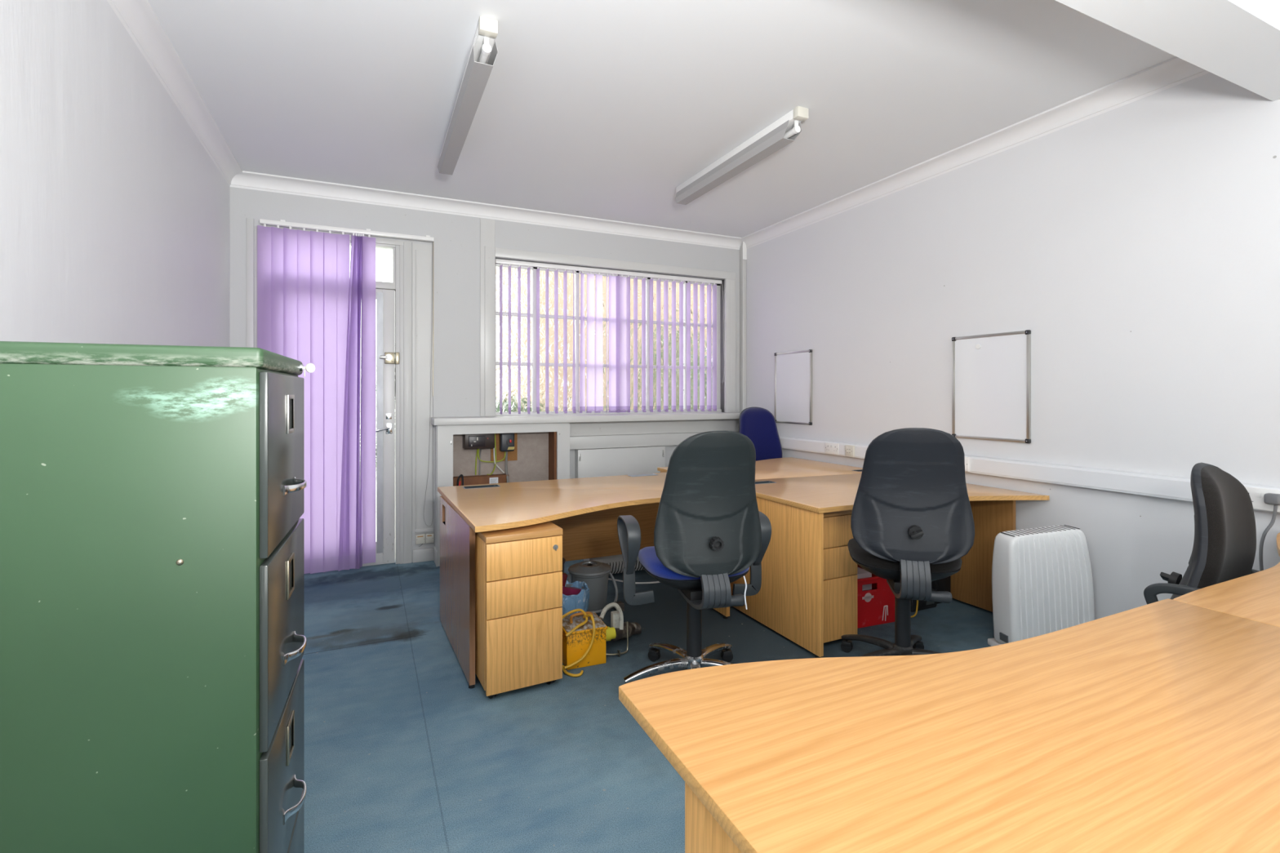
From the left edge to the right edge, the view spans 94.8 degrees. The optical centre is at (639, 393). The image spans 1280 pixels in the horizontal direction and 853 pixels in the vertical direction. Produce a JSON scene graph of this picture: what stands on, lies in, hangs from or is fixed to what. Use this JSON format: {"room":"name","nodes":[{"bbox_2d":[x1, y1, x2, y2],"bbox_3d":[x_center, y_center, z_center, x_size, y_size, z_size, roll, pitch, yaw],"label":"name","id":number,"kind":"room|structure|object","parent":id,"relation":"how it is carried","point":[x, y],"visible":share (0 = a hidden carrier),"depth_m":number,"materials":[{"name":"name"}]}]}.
{"room":"office","nodes":[
{"label":"office","id":0,"kind":"room"},
{"bbox_2d":[0,0,229,346],"bbox_3d":[-1.017,-0.111,-0.004,0.120,2.862,9.250,0,0,-25],"label":"wall","id":1,"kind":"structure","parent":0,"point":[114,213],"depth_m":2.09,"materials":[{"name":"paint"}]},
{"bbox_2d":[106,0,242,186],"bbox_3d":[-2.018,-1.494,2.394,0.088,0.096,3.815,0,0,-25],"label":"trim","id":2,"kind":"structure","parent":1,"relation":"attached to","point":[138,17],"depth_m":2.78,"materials":[{"name":"paint"}]},
{"bbox_2d":[229,186,739,562],"bbox_3d":[-0.936,-0.111,5.068,4.306,2.862,0.120,0,0,-25],"label":"wall","id":3,"kind":"structure","parent":0,"point":[456,242],"depth_m":4.74,"materials":[{"name":"paint"}]},
{"bbox_2d":[254,226,403,566],"bbox_3d":[-2.275,0.065,4.405,1.025,2.510,0.152,0,0,-25],"label":"door","id":4,"kind":"structure","parent":3,"relation":"in","point":[388,295],"depth_m":4.54,"materials":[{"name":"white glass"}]},
{"bbox_2d":[246,217,433,564],"bbox_3d":[-2.205,0.040,4.402,1.245,2.560,0.018,0,0,-25],"label":"trim","id":5,"kind":"structure","parent":3,"relation":"attached to","point":[422,294],"depth_m":4.61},
{"bbox_2d":[257,218,434,573],"bbox_3d":[-2.148,0.033,4.369,1.167,2.530,0.124,0,0,-25],"label":"vertical blind","id":6,"kind":"object","parent":3,"relation":"attached to","point":[309,302],"visible":0.85,"depth_m":4.31,"materials":[{"name":"purple fabric"}]},
{"bbox_2d":[415,533,425,544],"bbox_3d":[-1.724,1.141,4.620,0.071,0.073,0.026,0,0,-25],"label":"outlet plate","id":7,"kind":"object","parent":3,"relation":"attached to","point":[420,539],"visible":1,"depth_m":4.61,"materials":[{"name":"grey plastic"}]},
{"bbox_2d":[412,547,434,563],"bbox_3d":[-1.704,1.270,4.633,0.162,0.100,0.022,0,0,-25],"label":"baseboard","id":8,"kind":"structure","parent":3,"relation":"attached to","point":[420,555],"depth_m":4.62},
{"bbox_2d":[425,533,433,543],"bbox_3d":[-1.662,1.141,4.648,0.061,0.073,0.026,0,0,-25],"label":"outlet plate","id":9,"kind":"object","parent":3,"relation":"attached to","point":[429,536],"visible":1,"depth_m":4.64,"materials":[{"name":"grey plastic"}]},
{"bbox_2d":[229,170,742,249],"bbox_3d":[-0.892,-1.494,4.974,4.306,0.096,0.088,0,0,-25],"label":"trim","id":10,"kind":"structure","parent":3,"relation":"attached to","point":[244,180],"depth_m":4.75,"materials":[{"name":"paint"}]},
{"bbox_2d":[431,412,741,425],"bbox_3d":[-0.272,0.212,5.212,2.976,0.055,0.300,0,0,-25],"label":"trim","id":11,"kind":"structure","parent":3,"relation":"attached to","point":[462,420],"depth_m":4.94,"materials":[{"name":"white paint"}]},
{"bbox_2d":[480,217,735,416],"bbox_3d":[-0.178,-0.628,5.339,2.489,1.627,0.028,0,0,-25],"label":"trim","id":12,"kind":"structure","parent":3,"relation":"attached to","point":[488,252],"depth_m":4.93,"materials":[{"name":"white paint"}]},
{"bbox_2d":[495,263,721,416],"bbox_3d":[-0.209,-0.470,5.404,2.256,1.330,0.115,0,0,-25],"label":"window","id":13,"kind":"structure","parent":3,"relation":"in","point":[513,268],"depth_m":5.25,"materials":[{"name":"glass"}]},
{"bbox_2d":[495,258,737,413],"bbox_3d":[-0.136,-0.479,5.419,2.370,1.298,0.122,0,0,-24],"label":"vertical blind","id":14,"kind":"object","parent":13,"relation":"attached to","point":[619,286],"visible":1,"depth_m":5.39,"materials":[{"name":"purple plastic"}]},
{"bbox_2d":[574,445,665,478],"bbox_3d":[-0.166,0.853,5.306,0.849,0.734,0.097,0,0,-25],"label":"radiator","id":15,"kind":"object","parent":3,"relation":"attached to","point":[599,462],"visible":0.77,"depth_m":5.25,"materials":[{"name":"white metal"}]},
{"bbox_2d":[569,418,738,449],"bbox_3d":[0.195,0.361,5.487,1.893,0.242,0.075,0,0,-25],"label":"trim","id":16,"kind":"structure","parent":3,"relation":"attached to","point":[583,435],"depth_m":5.36,"materials":[{"name":"white paint"}]},
{"bbox_2d":[302,559,994,852],"bbox_3d":[1.010,1.370,0.884,4.546,0.100,9.390,0,0,-25],"label":"floor","id":17,"kind":"structure","parent":0,"point":[402,756],"depth_m":2.30,"materials":[{"name":"blue carpet"}]},
{"bbox_2d":[0,341,315,852],"bbox_3d":[-1.028,0.619,1.142,0.663,1.402,0.468,0,0,-22],"label":"filing cabinet","id":18,"kind":"object","parent":17,"relation":"on","point":[153,641],"visible":1,"depth_m":0.98,"materials":[{"name":"green metal"},{"name":"dark grey metal"}]},
{"bbox_2d":[434,422,569,566],"bbox_3d":[-1.113,0.780,4.804,1.066,1.079,0.210,0,0,-25],"label":"base cabinet","id":19,"kind":"object","parent":17,"relation":"on","point":[543,448],"visible":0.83,"depth_m":4.84,"materials":[{"name":"white paint"}]},
{"bbox_2d":[457,474,463,485],"bbox_3d":[-1.419,0.767,4.642,0.055,0.267,0.035,0,0,-25],"label":"cable","id":20,"kind":"object","parent":19,"relation":"in","point":[460,475],"visible":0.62,"depth_m":4.63,"materials":[{"name":"black plastic"}]},
{"bbox_2d":[462,433,494,448],"bbox_3d":[-1.301,0.367,4.748,0.237,0.145,0.129,0,0,-25],"label":"box","id":21,"kind":"object","parent":19,"relation":"attached to","point":[482,441],"visible":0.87,"depth_m":4.70,"materials":[{"name":"brown plastic"}]},
{"bbox_2d":[475,448,478,475],"bbox_3d":[-1.322,0.539,4.779,0.017,0.243,0.054,0,0,-41],"label":"cable","id":22,"kind":"object","parent":21,"relation":"attached to","point":[477,449],"visible":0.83,"depth_m":4.79,"materials":[{"name":"yellow plastic"}]},
{"bbox_2d":[479,448,481,475],"bbox_3d":[-1.297,0.546,4.787,0.017,0.238,0.048,0,0,-37],"label":"cable","id":23,"kind":"object","parent":21,"relation":"attached to","point":[480,449],"visible":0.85,"depth_m":4.80,"materials":[{"name":"grey plastic"}]},
{"bbox_2d":[493,448,504,473],"bbox_3d":[-1.168,0.469,4.856,0.101,0.379,0.022,0,0,-35],"label":"cable","id":24,"kind":"object","parent":21,"relation":"hanging from","point":[497,466],"visible":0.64,"depth_m":4.83,"materials":[{"name":"grey plastic"}]},
{"bbox_2d":[453,473,506,486],"bbox_3d":[-1.293,0.792,4.778,0.437,0.255,0.079,0,0,-25],"label":"board","id":25,"kind":"object","parent":19,"relation":"attached to","point":[476,479],"visible":0.26,"depth_m":4.74,"materials":[{"name":"brown wood"}]},
{"bbox_2d":[489,477,497,484],"bbox_3d":[-1.188,0.713,4.782,0.070,0.065,0.004,0,0,-25],"label":"socket","id":26,"kind":"object","parent":25,"relation":"attached to","point":[492,480],"visible":0.79,"depth_m":4.78,"materials":[{"name":"white plastic"}]},
{"bbox_2d":[487,433,496,475],"bbox_3d":[-1.218,0.481,4.835,0.076,0.382,0.022,0,0,-14],"label":"cable","id":27,"kind":"object","parent":19,"relation":"in","point":[495,433],"visible":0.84,"depth_m":4.83,"materials":[{"name":"yellow plastic"}]},
{"bbox_2d":[490,432,517,461],"bbox_3d":[-1.130,0.428,4.889,0.216,0.257,0.018,0,0,-25],"label":"board","id":28,"kind":"object","parent":19,"relation":"attached to","point":[512,455],"visible":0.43,"depth_m":4.87,"materials":[{"name":"brown wood"}]},
{"bbox_2d":[499,432,514,451],"bbox_3d":[-1.092,0.396,4.839,0.114,0.152,0.104,0,0,-25],"label":"switch","id":29,"kind":"object","parent":28,"relation":"attached to","point":[506,440],"visible":0.88,"depth_m":4.81,"materials":[{"name":"black plastic"}]},
{"bbox_2d":[477,448,505,462],"bbox_3d":[-1.213,0.491,4.825,0.228,0.146,0.046,0,0,-25],"label":"cable","id":30,"kind":"object","parent":29,"relation":"attached to","point":[478,449],"visible":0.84,"depth_m":4.82,"materials":[{"name":"yellow plastic"}]},
{"bbox_2d":[505,451,509,482],"bbox_3d":[-1.094,0.678,4.844,0.021,0.444,0.101,0,0,-23],"label":"conduit","id":31,"kind":"object","parent":29,"relation":"attached to","point":[506,452],"visible":0.65,"depth_m":4.86,"materials":[{"name":"grey plastic"}]},
{"bbox_2d":[475,521,562,698],"bbox_3d":[-0.620,0.965,2.802,0.345,0.710,0.534,0,0,-28],"label":"drawer pedestal","id":32,"kind":"object","parent":17,"relation":"on","point":[518,573],"visible":0.8,"depth_m":2.58,"materials":[{"name":"brown wood"}]},
{"bbox_2d":[561,557,565,573],"bbox_3d":[-0.570,1.170,3.595,0.226,0.300,0.226,0,0,-25],"label":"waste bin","id":33,"kind":"object","parent":17,"relation":"on","point":[563,559],"visible":0.09,"depth_m":3.58,"materials":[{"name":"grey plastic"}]},
{"bbox_2d":[562,665,583,677],"bbox_3d":[-0.326,1.306,2.768,0.114,0.025,0.056,0,0,18],"label":"cable","id":34,"kind":"object","parent":17,"relation":"on","point":[565,671],"visible":0.94,"depth_m":2.75,"materials":[{"name":"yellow rubber"}]},
{"bbox_2d":[561,580,589,615],"bbox_3d":[-0.415,1.192,3.272,0.259,0.256,0.264,0,0,-25],"label":"plastic bag","id":35,"kind":"object","parent":17,"relation":"on","point":[580,601],"visible":0.35,"depth_m":3.18,"materials":[{"name":"blue plastic"}]},
{"bbox_2d":[562,573,567,586],"bbox_3d":[-0.444,1.063,3.289,0.074,0.125,0.040,0,0,-25],"label":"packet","id":36,"kind":"object","parent":35,"relation":"in","point":[564,575],"visible":0.27,"depth_m":3.28,"materials":[{"name":"red plastic"}]},
{"bbox_2d":[562,586,581,595],"bbox_3d":[-0.378,1.103,3.271,0.075,0.073,0.120,0,0,36],"label":"carton","id":37,"kind":"object","parent":35,"relation":"in","point":[567,591],"visible":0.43,"depth_m":3.23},
{"bbox_2d":[437,472,729,688],"bbox_3d":[-0.245,0.940,3.360,1.620,0.760,1.190,0,0,-25],"label":"desk","id":38,"kind":"object","parent":17,"relation":"on","point":[587,510],"visible":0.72,"depth_m":3.19,"materials":[{"name":"brown wood"}]},
{"bbox_2d":[562,611,616,670],"bbox_3d":[-0.262,1.206,2.950,0.280,0.229,0.212,0,0,-22],"label":"transformer","id":39,"kind":"object","parent":17,"relation":"on","point":[576,644],"visible":0.82,"depth_m":2.86,"materials":[{"name":"yellow paint"}]},
{"bbox_2d":[562,608,587,637],"bbox_3d":[-0.340,1.149,2.907,0.156,0.150,0.211,0,0,-25],"label":"cable","id":40,"kind":"object","parent":39,"relation":"on","point":[585,621],"visible":0.74,"depth_m":2.89,"materials":[{"name":"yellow rubber"}]},
{"bbox_2d":[564,613,595,669],"bbox_3d":[-0.307,1.190,2.855,0.164,0.213,0.130,0,0,-25],"label":"cable","id":41,"kind":"object","parent":39,"relation":"on","point":[590,615],"visible":1,"depth_m":2.83,"materials":[{"name":"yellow rubber"}]},
{"bbox_2d":[605,626,616,641],"bbox_3d":[-0.167,1.220,2.988,0.076,0.068,0.068,0,0,-22],"label":"socket","id":42,"kind":"object","parent":39,"relation":"attached to","point":[611,633],"depth_m":2.97,"materials":[{"name":"yellow plastic"}]},
{"bbox_2d":[568,560,617,613],"bbox_3d":[-0.298,1.191,3.666,0.322,0.258,0.296,0,0,-25],"label":"bucket","id":43,"kind":"object","parent":17,"relation":"on","point":[595,574],"visible":0.7,"depth_m":3.59,"materials":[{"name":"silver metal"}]},
{"bbox_2d":[583,554,644,573],"bbox_3d":[-0.118,0.970,4.307,0.580,0.660,0.131,0,0,-25],"label":"heater","id":44,"kind":"object","parent":17,"relation":"on","point":[615,562],"visible":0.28,"depth_m":4.22,"materials":[{"name":"white paint"}]},
{"bbox_2d":[599,600,641,657],"bbox_3d":[-0.109,1.208,3.099,0.161,0.219,0.352,0,0,17],"label":"drill","id":45,"kind":"object","parent":17,"relation":"on","point":[624,630],"visible":0.94,"depth_m":3.06,"materials":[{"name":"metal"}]},
{"bbox_2d":[608,577,660,583],"bbox_3d":[0.018,1.314,4.135,0.482,0.012,0.115,0,0,-3],"label":"cable","id":46,"kind":"object","parent":17,"relation":"on","point":[619,580],"visible":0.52,"depth_m":4.09,"materials":[{"name":"grey plastic"}]},
{"bbox_2d":[617,431,771,684],"bbox_3d":[0.249,0.733,2.645,0.655,1.173,0.651,0,0,-13],"label":"office chair","id":47,"kind":"object","parent":17,"relation":"on","point":[709,530],"visible":0.99,"depth_m":2.42,"materials":[{"name":"plastic"}]},
{"bbox_2d":[638,546,749,580],"bbox_3d":[0.242,0.748,2.676,0.475,0.074,0.455,0,0,-13],"label":"seat cushion","id":48,"kind":"object","parent":47,"relation":"on","point":[647,557],"depth_m":2.51,"materials":[{"name":"blue fabric"}]},
{"bbox_2d":[657,457,862,479],"bbox_3d":[0.934,0.940,4.448,1.403,0.760,1.072,0,0,-25],"label":"desk","id":49,"kind":"object","parent":17,"relation":"on","point":[788,467],"visible":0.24,"depth_m":4.41,"materials":[{"name":"brown wood"}]},
{"bbox_2d":[738,407,782,461],"bbox_3d":[1.091,0.721,5.109,0.630,1.198,0.636,0,0,-6],"label":"office chair","id":50,"kind":"object","parent":17,"relation":"on","point":[758,424],"visible":0.5,"depth_m":5.27,"materials":[{"name":"fabric"}]},
{"bbox_2d":[823,510,857,643],"bbox_3d":[0.909,0.965,3.297,0.317,0.710,0.534,0,0,-26],"label":"drawer pedestal","id":51,"kind":"object","parent":17,"relation":"on","point":[840,578],"visible":0.2,"depth_m":3.08,"materials":[{"name":"brown wood"}]},
{"bbox_2d":[857,564,894,628],"bbox_3d":[1.262,1.183,3.502,0.366,0.275,0.348,0,0,-21],"label":"plastic crate","id":52,"kind":"object","parent":17,"relation":"on","point":[875,606],"visible":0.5,"depth_m":3.36,"materials":[{"name":"red plastic"}]},
{"bbox_2d":[855,567,871,591],"bbox_3d":[1.203,1.097,3.474,0.180,0.145,0.280,0,0,-21],"label":"papers","id":53,"kind":"object","parent":52,"relation":"in","point":[861,573],"visible":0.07,"depth_m":3.37,"materials":[{"name":"grey paper"}]},
{"bbox_2d":[729,473,1048,657],"bbox_3d":[1.372,0.940,3.506,1.405,0.760,1.210,0,0,-25],"label":"desk","id":54,"kind":"object","parent":17,"relation":"on","point":[788,602],"visible":0.48,"depth_m":3.25,"materials":[{"name":"brown wood"}]},
{"bbox_2d":[840,427,974,657],"bbox_3d":[1.254,0.731,2.742,0.617,1.178,0.649,0,0,14],"label":"office chair","id":55,"kind":"object","parent":17,"relation":"on","point":[913,525],"visible":0.98,"depth_m":2.51,"materials":[{"name":"plastic"}]},
{"bbox_2d":[848,537,961,573],"bbox_3d":[1.238,0.748,2.778,0.475,0.074,0.455,0,0,14],"label":"seat cushion","id":56,"kind":"object","parent":55,"relation":"on","point":[870,562],"depth_m":2.61,"materials":[{"name":"black fabric"}]},
{"bbox_2d":[911,600,918,617],"bbox_3d":[1.576,1.256,3.515,0.213,0.130,0.122,0,0,-36],"label":"cable","id":57,"kind":"object","parent":17,"relation":"on","point":[917,606],"visible":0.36,"depth_m":3.51,"materials":[{"name":"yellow rubber"}]},
{"bbox_2d":[911,588,936,612],"bbox_3d":[1.705,1.265,3.660,0.220,0.110,0.162,0,0,-25],"label":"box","id":58,"kind":"object","parent":17,"relation":"on","point":[922,605],"visible":0.36,"depth_m":3.58,"materials":[{"name":"black plastic"}]},
{"bbox_2d":[931,575,951,604],"bbox_3d":[1.834,1.120,3.893,0.140,0.400,0.408,0,0,-25],"label":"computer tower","id":59,"kind":"object","parent":17,"relation":"on","point":[943,584],"visible":0.02,"depth_m":3.70,"materials":[{"name":"black plastic"}]},
{"bbox_2d":[618,599,1279,852],"bbox_3d":[0.854,0.942,1.044,1.570,0.757,0.932,0,0,-25],"label":"desk","id":60,"kind":"object","parent":17,"relation":"on","point":[1154,727],"visible":1,"depth_m":0.95,"materials":[{"name":"brown wood"}]},
{"bbox_2d":[987,524,1095,646],"bbox_3d":[2.075,1.005,3.033,0.503,0.630,0.220,0,0,-10],"label":"heater","id":61,"kind":"object","parent":17,"relation":"on","point":[1042,580],"visible":0.9,"depth_m":2.96,"materials":[{"name":"white metal"}]},
{"bbox_2d":[1143,462,1260,604],"bbox_3d":[2.046,0.784,2.064,0.632,1.070,0.612,0,0,-31],"label":"office chair","id":62,"kind":"object","parent":17,"relation":"on","point":[1224,547],"visible":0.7,"depth_m":2.02,"materials":[{"name":"plastic"}]},
{"bbox_2d":[1197,466,1256,588],"bbox_3d":[2.025,0.539,2.111,0.463,0.572,0.191,0,0,-31],"label":"backrest cushion","id":63,"kind":"object","parent":62,"relation":"on","point":[1227,529],"depth_m":2.03,"materials":[{"name":"black fabric"}]},
{"bbox_2d":[1172,532,1279,626],"bbox_3d":[2.211,0.942,1.685,1.429,0.757,0.951,0,0,-25],"label":"desk","id":64,"kind":"object","parent":17,"relation":"on","point":[1255,597],"visible":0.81,"depth_m":1.64,"materials":[{"name":"brown wood"}]},
{"bbox_2d":[147,0,1175,237],"bbox_3d":[1.015,-1.592,0.875,4.546,0.100,9.370,0,0,-25],"label":"ceiling","id":65,"kind":"structure","parent":0,"point":[593,108],"depth_m":2.94,"materials":[{"name":"paint"}]},
{"bbox_2d":[437,16,497,174],"bbox_3d":[-0.938,-1.478,3.106,0.104,0.128,1.532,0,0,-25],"label":"fluorescent light","id":66,"kind":"object","parent":65,"relation":"attached to","point":[477,73],"visible":1,"depth_m":2.77,"materials":[{"name":"white plastic"}]},
{"bbox_2d":[675,106,808,204],"bbox_3d":[0.589,-1.478,3.780,0.104,0.128,1.372,0,0,-25],"label":"fluorescent light","id":67,"kind":"object","parent":65,"relation":"attached to","point":[775,136],"visible":1,"depth_m":3.59,"materials":[{"name":"white plastic"}]},
{"bbox_2d":[746,72,1279,619],"bbox_3d":[2.996,-0.111,1.863,0.120,2.862,9.250,0,0,-25],"label":"wall","id":68,"kind":"structure","parent":0,"point":[1155,217],"depth_m":3.08,"materials":[{"name":"white paint"}]},
{"bbox_2d":[739,241,746,412],"bbox_3d":[1.031,-0.665,5.884,0.049,1.699,0.060,0,0,-25],"label":"trim","id":69,"kind":"structure","parent":68,"relation":"attached to","point":[743,250],"depth_m":5.86,"materials":[{"name":"white paint"}]},
{"bbox_2d":[773,349,812,425],"bbox_3d":[1.353,-0.056,5.223,0.024,0.644,0.495,0,0,-25],"label":"whiteboard","id":70,"kind":"object","parent":68,"relation":"attached to","point":[793,370],"visible":0.88,"depth_m":5.21,"materials":[{"name":"white plastic"}]},
{"bbox_2d":[741,56,1210,248],"bbox_3d":[1.806,-1.494,4.174,0.088,0.096,3.815,0,0,-25],"label":"trim","id":71,"kind":"structure","parent":68,"relation":"attached to","point":[1175,71],"depth_m":3.44,"materials":[{"name":"paint"}]},
{"bbox_2d":[951,329,1031,443],"bbox_3d":[2.120,-0.041,3.574,0.024,0.648,0.491,0,0,-25],"label":"whiteboard","id":72,"kind":"object","parent":68,"relation":"attached to","point":[992,382],"visible":0.96,"depth_m":3.55,"materials":[{"name":"white plastic"}]},
{"bbox_2d":[975,344,981,349],"bbox_3d":[2.088,-0.292,3.632,0.007,0.030,0.030,0,0,-25],"label":"magnet","id":73,"kind":"object","parent":72,"relation":"attached to","point":[977,346],"visible":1,"depth_m":3.63,"materials":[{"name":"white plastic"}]},
{"bbox_2d":[778,435,1279,513],"bbox_3d":[2.196,0.438,3.377,0.051,0.103,5.470,0,0,-25],"label":"dado trunking","id":74,"kind":"object","parent":68,"relation":"attached to","point":[1174,487],"visible":0.46,"depth_m":3.12,"materials":[{"name":"white plastic"}]},
{"bbox_2d":[825,442,839,454],"bbox_3d":[1.538,0.438,4.718,0.014,0.088,0.147,0,0,-25],"label":"wall outlet","id":75,"kind":"object","parent":74,"relation":"attached to","point":[830,448],"visible":1,"depth_m":4.71,"materials":[{"name":"white plastic"}]},
{"bbox_2d":[844,444,854,457],"bbox_3d":[1.617,0.440,4.533,0.028,0.088,0.080,0,0,-25],"label":"wall outlet","id":76,"kind":"object","parent":74,"relation":"attached to","point":[849,449],"visible":1,"depth_m":4.52,"materials":[{"name":"grey plastic"}]},
{"bbox_2d":[964,456,970,471],"bbox_3d":[2.016,0.436,3.675,0.028,0.088,0.088,0,0,-25],"label":"wall outlet","id":77,"kind":"object","parent":74,"relation":"attached to","point":[967,460],"visible":0.4,"depth_m":3.64,"materials":[{"name":"white plastic"}]},
{"bbox_2d":[1244,486,1279,512],"bbox_3d":[2.593,0.439,2.451,0.014,0.090,0.147,0,0,-25],"label":"wall outlet","id":78,"kind":"object","parent":74,"relation":"attached to","point":[1256,495],"visible":0.52,"depth_m":2.45,"materials":[{"name":"white plastic"}]},
{"bbox_2d":[1255,492,1266,497],"bbox_3d":[2.588,0.422,2.449,0.004,0.020,0.036,0,0,-25],"label":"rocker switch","id":79,"kind":"object","parent":78,"relation":"attached to","point":[1258,495],"depth_m":2.45,"materials":[{"name":"white plastic"}]},
{"bbox_2d":[1258,493,1279,571],"bbox_3d":[2.587,0.862,2.399,0.046,0.908,0.079,0,0,-25],"label":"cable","id":80,"kind":"object","parent":74,"relation":"attached to","point":[1268,498],"visible":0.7,"depth_m":2.40,"materials":[{"name":"grey plastic"}]},
{"bbox_2d":[1055,0,1279,101],"bbox_3d":[0.746,-1.383,1.452,4.306,0.317,0.227,0,0,-25],"label":"beam","id":81,"kind":"structure","parent":68,"relation":"attached to","point":[1237,42],"depth_m":1.99,"materials":[{"name":"paint"}]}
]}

